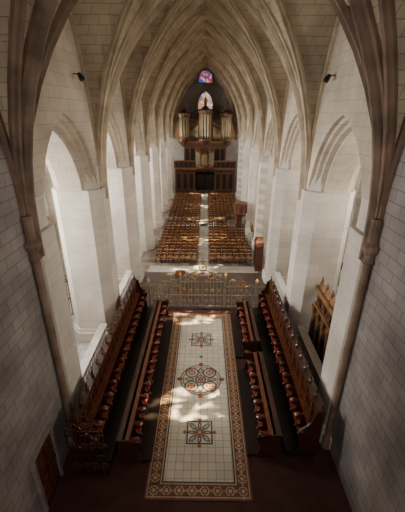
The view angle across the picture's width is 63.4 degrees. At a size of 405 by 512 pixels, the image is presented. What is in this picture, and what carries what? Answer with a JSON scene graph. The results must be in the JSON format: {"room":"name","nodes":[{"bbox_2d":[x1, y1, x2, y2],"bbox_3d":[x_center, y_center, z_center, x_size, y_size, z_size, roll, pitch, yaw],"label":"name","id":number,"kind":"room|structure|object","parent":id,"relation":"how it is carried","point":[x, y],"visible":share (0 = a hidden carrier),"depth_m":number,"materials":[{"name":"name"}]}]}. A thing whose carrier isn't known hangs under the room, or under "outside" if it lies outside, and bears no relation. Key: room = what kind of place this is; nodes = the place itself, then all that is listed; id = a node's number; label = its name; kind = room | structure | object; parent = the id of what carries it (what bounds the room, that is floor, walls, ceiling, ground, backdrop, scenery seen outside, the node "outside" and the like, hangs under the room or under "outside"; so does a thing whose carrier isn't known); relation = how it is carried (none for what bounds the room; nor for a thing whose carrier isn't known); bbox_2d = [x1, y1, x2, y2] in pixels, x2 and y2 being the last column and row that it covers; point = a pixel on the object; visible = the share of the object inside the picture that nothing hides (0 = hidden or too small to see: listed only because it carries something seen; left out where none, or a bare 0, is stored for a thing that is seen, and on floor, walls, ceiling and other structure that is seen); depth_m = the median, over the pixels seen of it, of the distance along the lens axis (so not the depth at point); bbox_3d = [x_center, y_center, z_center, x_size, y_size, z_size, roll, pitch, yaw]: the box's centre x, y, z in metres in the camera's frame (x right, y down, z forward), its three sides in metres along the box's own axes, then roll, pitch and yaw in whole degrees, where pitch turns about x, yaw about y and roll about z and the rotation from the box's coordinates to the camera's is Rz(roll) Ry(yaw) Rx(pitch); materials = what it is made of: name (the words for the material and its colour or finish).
{"room":"church","nodes":[
{"label":"church","id":0,"kind":"room"},
{"bbox_2d":[44,161,67,279],"bbox_3d":[-8.858,-7.837,31.877,4.930,12.600,47.100,1,24,0],"label":"wall","id":1,"kind":"structure","parent":0,"point":[48,185],"depth_m":23.15,"materials":[{"name":"paint"}]},
{"bbox_2d":[0,18,173,511],"bbox_3d":[-5.983,-7.990,25.062,2.160,18.400,59.400,1,24,0],"label":"wall","id":2,"kind":"structure","parent":0,"point":[31,398],"depth_m":10.10,"materials":[{"name":"stone"}]},
{"bbox_2d":[28,423,63,511],"bbox_3d":[-5.061,6.965,10.768,0.145,2.520,1.320,1,24,0],"label":"door","id":3,"kind":"structure","parent":2,"relation":"in","point":[45,464],"depth_m":10.63,"materials":[{"name":"wood"}]},
{"bbox_2d":[73,72,84,80],"bbox_3d":[-4.773,-6.928,12.678,0.437,0.317,0.242,1,24,0],"label":"floodlight","id":4,"kind":"object","parent":2,"relation":"attached to","point":[81,77],"visible":1,"depth_m":12.64,"materials":[{"name":"metal"}]},
{"bbox_2d":[49,189,351,511],"bbox_3d":[0.074,0.609,28.827,23.000,0.306,60.300,1,24,0],"label":"floor","id":5,"kind":"structure","parent":0,"point":[279,483],"depth_m":11.99,"materials":[{"name":"red carpet"}]},
{"bbox_2d":[21,194,83,445],"bbox_3d":[-6.113,2.637,11.801,2.800,9.600,2.490,1,24,0],"label":"stone pier","id":6,"kind":"object","parent":5,"relation":"on","point":[48,269],"visible":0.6,"depth_m":10.96,"materials":[{"name":"stone"}]},
{"bbox_2d":[64,275,73,315],"bbox_3d":[-9.098,2.479,20.408,3.000,2.929,0.042,1,24,0],"label":"floor vent","id":7,"kind":"object","parent":5,"relation":"in","point":[64,275],"visible":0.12,"depth_m":20.37,"materials":[{"name":"metal"}]},
{"bbox_2d":[52,166,120,341],"bbox_3d":[-6.065,0.018,17.766,2.770,9.600,2.360,1,24,0],"label":"stone pier","id":8,"kind":"object","parent":5,"relation":"on","point":[84,219],"visible":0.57,"depth_m":16.84,"materials":[{"name":"stone"}]},
{"bbox_2d":[63,423,109,476],"bbox_3d":[-3.926,6.677,11.219,1.344,2.699,0.042,1,24,0],"label":"rack","id":9,"kind":"object","parent":5,"relation":"on","point":[64,431],"visible":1,"depth_m":11.15,"materials":[{"name":"brown metal"}]},
{"bbox_2d":[80,323,106,384],"bbox_3d":[-5.449,5.107,16.471,0.400,1.330,3.950,1,24,0],"label":"stone balustrade","id":10,"kind":"object","parent":5,"relation":"on","point":[88,360],"visible":0.53,"depth_m":16.17,"materials":[{"name":"white stone"}]},
{"bbox_2d":[68,275,152,466],"bbox_3d":[-3.884,4.466,16.255,1.220,2.700,10.540,1,24,0],"label":"choir stalls","id":11,"kind":"object","parent":5,"relation":"on","point":[102,401],"visible":0.98,"depth_m":14.39,"materials":[{"name":"brown wood"}]},
{"bbox_2d":[107,151,143,284],"bbox_3d":[-6.000,-2.635,23.809,2.770,9.600,2.360,1,24,0],"label":"stone pier","id":12,"kind":"object","parent":5,"relation":"on","point":[121,180],"visible":0.52,"depth_m":22.96,"materials":[{"name":"stone"}]},
{"bbox_2d":[119,270,131,301],"bbox_3d":[-5.385,2.484,22.446,0.400,1.330,4.100,1,24,0],"label":"stone balustrade","id":13,"kind":"object","parent":5,"relation":"on","point":[123,286],"visible":0.52,"depth_m":22.60,"materials":[{"name":"white stone"}]},
{"bbox_2d":[134,143,155,251],"bbox_3d":[-5.936,-5.288,29.852,2.770,9.600,2.360,1,24,0],"label":"stone pier","id":14,"kind":"object","parent":5,"relation":"on","point":[142,166],"visible":0.49,"depth_m":29.16,"materials":[{"name":"stone"}]},
{"bbox_2d":[116,298,173,461],"bbox_3d":[-2.451,5.192,16.340,1.200,1.320,9.740,1,24,0],"label":"choir stalls","id":15,"kind":"object","parent":5,"relation":"on","point":[135,439],"visible":1,"depth_m":14.43,"materials":[{"name":"brown wood"}]},
{"bbox_2d":[150,137,163,228],"bbox_3d":[-5.871,-7.941,35.895,2.770,9.600,2.360,1,24,0],"label":"stone pier","id":16,"kind":"object","parent":5,"relation":"on","point":[158,221],"visible":0.4,"depth_m":35.32,"materials":[{"name":"stone"}]},
{"bbox_2d":[159,133,169,211],"bbox_3d":[-5.807,-10.594,41.938,2.770,9.600,2.360,1,24,0],"label":"stone pier","id":17,"kind":"object","parent":5,"relation":"on","point":[162,155],"visible":0.38,"depth_m":41.44,"materials":[{"name":"stone"}]},
{"bbox_2d":[166,276,171,298],"bbox_3d":[-2.379,2.135,22.806,0.440,1.720,0.418,1,24,0],"label":"candle stand","id":18,"kind":"object","parent":5,"relation":"on","point":[167,281],"visible":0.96,"depth_m":22.95,"materials":[{"name":"gold metal"}]},
{"bbox_2d":[166,132,173,199],"bbox_3d":[-5.742,-13.247,47.981,2.770,9.600,2.360,1,24,0],"label":"stone pier","id":19,"kind":"object","parent":5,"relation":"on","point":[168,148],"visible":0.36,"depth_m":47.60,"materials":[{"name":"stone"}]},
{"bbox_2d":[155,190,200,262],"label":"chairs","id":20,"kind":"object","parent":5,"relation":"on","point":[192,200],"depth_m":33.94,"materials":[{"name":"brown wood"}]},
{"bbox_2d":[175,270,184,290],"bbox_3d":[-1.619,1.810,23.884,0.700,1.460,0.550,1,24,0],"label":"lectern","id":21,"kind":"object","parent":5,"relation":"on","point":[176,271],"visible":0.52,"depth_m":23.77,"materials":[{"name":"brown wood"}]},
{"bbox_2d":[143,313,252,501],"bbox_3d":[-0.089,5.978,16.169,3.700,0.051,11.200,1,24,0],"label":"floor","id":22,"kind":"structure","parent":5,"relation":"on","point":[200,452],"depth_m":13.83,"materials":[{"name":"white tile"}]},
{"bbox_2d":[140,261,264,307],"bbox_3d":[0.015,1.801,21.269,9.200,3.600,0.190,1,24,0],"label":"screen","id":23,"kind":"object","parent":5,"relation":"on","point":[202,263],"visible":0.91,"depth_m":21.44,"materials":[{"name":"metal"}]},
{"bbox_2d":[173,96,235,192],"bbox_3d":[0.389,-16.987,50.942,9.800,14.150,4.250,1,24,0],"label":"pipe organ","id":24,"kind":"object","parent":5,"relation":"on","point":[204,139],"visible":0.98,"depth_m":50.95,"materials":[{"name":"brown wood"}]},
{"bbox_2d":[208,190,251,263],"label":"chairs","id":25,"kind":"object","parent":5,"relation":"on","point":[227,199],"depth_m":33.77,"materials":[{"name":"brown wood"}]},
{"bbox_2d":[235,133,243,199],"bbox_3d":[6.407,-13.124,47.905,2.770,9.600,2.360,1,24,0],"label":"stone pier","id":26,"kind":"object","parent":5,"relation":"on","point":[240,149],"visible":0.36,"depth_m":47.40,"materials":[{"name":"stone"}]},
{"bbox_2d":[237,277,242,299],"bbox_3d":[2.620,2.186,22.775,0.440,1.720,0.418,1,24,0],"label":"candle stand","id":27,"kind":"object","parent":5,"relation":"on","point":[240,297],"visible":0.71,"depth_m":22.89,"materials":[{"name":"gold metal"}]},
{"bbox_2d":[233,201,247,230],"bbox_3d":[4.126,-4.653,36.658,1.600,3.100,3.350,1,24,0],"label":"pulpit","id":28,"kind":"object","parent":5,"relation":"on","point":[240,207],"visible":0.87,"depth_m":35.14,"materials":[{"name":"brown wood"}]},
{"bbox_2d":[231,299,259,358],"bbox_3d":[2.377,4.095,18.920,1.200,1.320,4.040,1,24,0],"label":"choir stalls","id":29,"kind":"object","parent":5,"relation":"on","point":[244,329],"visible":0.99,"depth_m":18.49,"materials":[{"name":"brown wood"}]},
{"bbox_2d":[241,134,249,201],"bbox_3d":[6.342,-10.471,41.862,2.770,9.600,2.360,1,24,0],"label":"stone pier","id":30,"kind":"object","parent":5,"relation":"on","point":[246,156],"visible":0.11,"depth_m":41.02,"materials":[{"name":"stone"}]},
{"bbox_2d":[245,222,252,241],"bbox_3d":[4.697,-2.434,33.230,0.610,1.800,1.300,1,24,0],"label":"altar","id":31,"kind":"object","parent":5,"relation":"on","point":[249,231],"visible":0.93,"depth_m":32.89,"materials":[{"name":"white stone"}]},
{"bbox_2d":[244,140,259,229],"bbox_3d":[6.278,-7.818,35.819,2.770,9.600,2.360,1,24,0],"label":"stone pier","id":32,"kind":"object","parent":5,"relation":"on","point":[254,156],"visible":0.35,"depth_m":35.19,"materials":[{"name":"stone"}]},
{"bbox_2d":[253,237,263,270],"bbox_3d":[4.587,-0.279,27.078,0.610,2.800,1.500,1,24,0],"label":"confessional","id":33,"kind":"object","parent":5,"relation":"on","point":[258,241],"visible":1,"depth_m":26.54,"materials":[{"name":"brown wood"}]},
{"bbox_2d":[237,349,281,455],"bbox_3d":[2.328,6.125,14.296,1.200,1.320,4.740,1,24,0],"label":"choir stalls","id":34,"kind":"object","parent":5,"relation":"on","point":[262,430],"visible":1,"depth_m":13.63,"materials":[{"name":"brown wood"}]},
{"bbox_2d":[251,144,273,252],"bbox_3d":[6.213,-5.165,29.776,2.770,9.600,2.360,1,24,0],"label":"stone pier","id":35,"kind":"object","parent":5,"relation":"on","point":[265,175],"visible":0.3,"depth_m":28.93,"materials":[{"name":"stone"}]},
{"bbox_2d":[274,272,285,303],"bbox_3d":[5.414,2.593,22.378,0.400,1.330,4.100,1,24,0],"label":"stone balustrade","id":36,"kind":"object","parent":5,"relation":"on","point":[281,287],"visible":0.58,"depth_m":22.62,"materials":[{"name":"white stone"}]},
{"bbox_2d":[262,152,299,285],"bbox_3d":[6.149,-2.512,23.733,2.770,9.600,2.360,1,24,0],"label":"stone pier","id":37,"kind":"object","parent":5,"relation":"on","point":[285,186],"visible":0.49,"depth_m":22.88,"materials":[{"name":"stone"}]},
{"bbox_2d":[252,276,326,456],"bbox_3d":[3.798,4.443,16.436,1.220,2.700,10.040,1,24,0],"label":"choir stalls","id":38,"kind":"object","parent":5,"relation":"on","point":[301,411],"visible":1,"depth_m":14.40,"materials":[{"name":"brown wood"}]},
{"bbox_2d":[297,326,322,388],"bbox_3d":[5.350,5.216,16.404,0.400,1.330,3.950,1,24,0],"label":"stone balustrade","id":39,"kind":"object","parent":5,"relation":"on","point":[311,356],"visible":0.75,"depth_m":16.15,"materials":[{"name":"white stone"}]},
{"bbox_2d":[284,168,355,338],"bbox_3d":[6.084,0.141,17.690,2.770,9.600,2.360,1,24,0],"label":"stone pier","id":40,"kind":"object","parent":5,"relation":"on","point":[321,224],"visible":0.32,"depth_m":16.52,"materials":[{"name":"stone"}]},
{"bbox_2d":[308,275,335,364],"bbox_3d":[6.041,3.762,15.785,0.640,4.500,4.000,1,24,0],"label":"screen","id":41,"kind":"object","parent":5,"relation":"on","point":[323,308],"visible":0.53,"depth_m":16.25,"materials":[{"name":"brown wood"}]},
{"bbox_2d":[318,197,382,449],"bbox_3d":[6.006,2.759,11.725,2.800,9.600,2.490,1,24,0],"label":"stone pier","id":42,"kind":"object","parent":5,"relation":"on","point":[355,272],"visible":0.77,"depth_m":10.98,"materials":[{"name":"stone"}]},
{"bbox_2d":[0,0,404,142],"bbox_3d":[0.165,-11.893,23.283,10.080,9.400,59.400,1,24,0],"label":"vault","id":43,"kind":"object","parent":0,"point":[313,21],"visible":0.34,"depth_m":13.07,"materials":[{"name":"stone"}]},
{"bbox_2d":[0,0,404,259],"bbox_3d":[0.163,-11.545,23.435,10.350,10.300,59.820,1,24,0],"label":"ribs","id":44,"kind":"object","parent":43,"relation":"attached to","point":[377,65],"visible":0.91,"depth_m":13.22,"materials":[{"name":"stone"}]},
{"bbox_2d":[171,78,238,188],"bbox_3d":[0.428,-19.983,52.357,14.600,18.500,0.650,1,24,0],"label":"wall","id":45,"kind":"structure","parent":0,"point":[190,97],"depth_m":50.99,"materials":[{"name":"stone"}]},
{"bbox_2d":[196,90,214,110],"bbox_3d":[0.455,-23.896,50.350,2.809,2.988,0.318,1,24,0],"label":"window","id":46,"kind":"structure","parent":45,"relation":"in","point":[200,100],"depth_m":50.34,"materials":[{"name":"multicoloured glass"}]},
{"bbox_2d":[197,68,213,84],"bbox_3d":[0.477,-26.812,49.069,2.609,2.159,0.318,1,24,0],"label":"window","id":47,"kind":"structure","parent":45,"relation":"in","point":[206,77],"depth_m":49.12,"materials":[{"name":"multicoloured glass"}]},
{"bbox_2d":[237,23,404,511],"bbox_3d":[6.256,-7.867,24.985,2.160,18.400,59.400,1,24,0],"label":"wall","id":48,"kind":"structure","parent":0,"point":[367,448],"depth_m":10.09,"materials":[{"name":"stone"}]},
{"bbox_2d":[323,74,334,82],"bbox_3d":[4.870,-6.832,12.618,0.436,0.314,0.236,1,24,0],"label":"floodlight","id":49,"kind":"object","parent":48,"relation":"attached to","point":[326,79],"visible":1,"depth_m":12.57,"materials":[{"name":"metal"}]},
{"bbox_2d":[338,168,360,279],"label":"window","id":50,"kind":"structure","parent":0,"point":[357,199],"depth_m":23.05,"materials":[{"name":"paint"}]}
]}

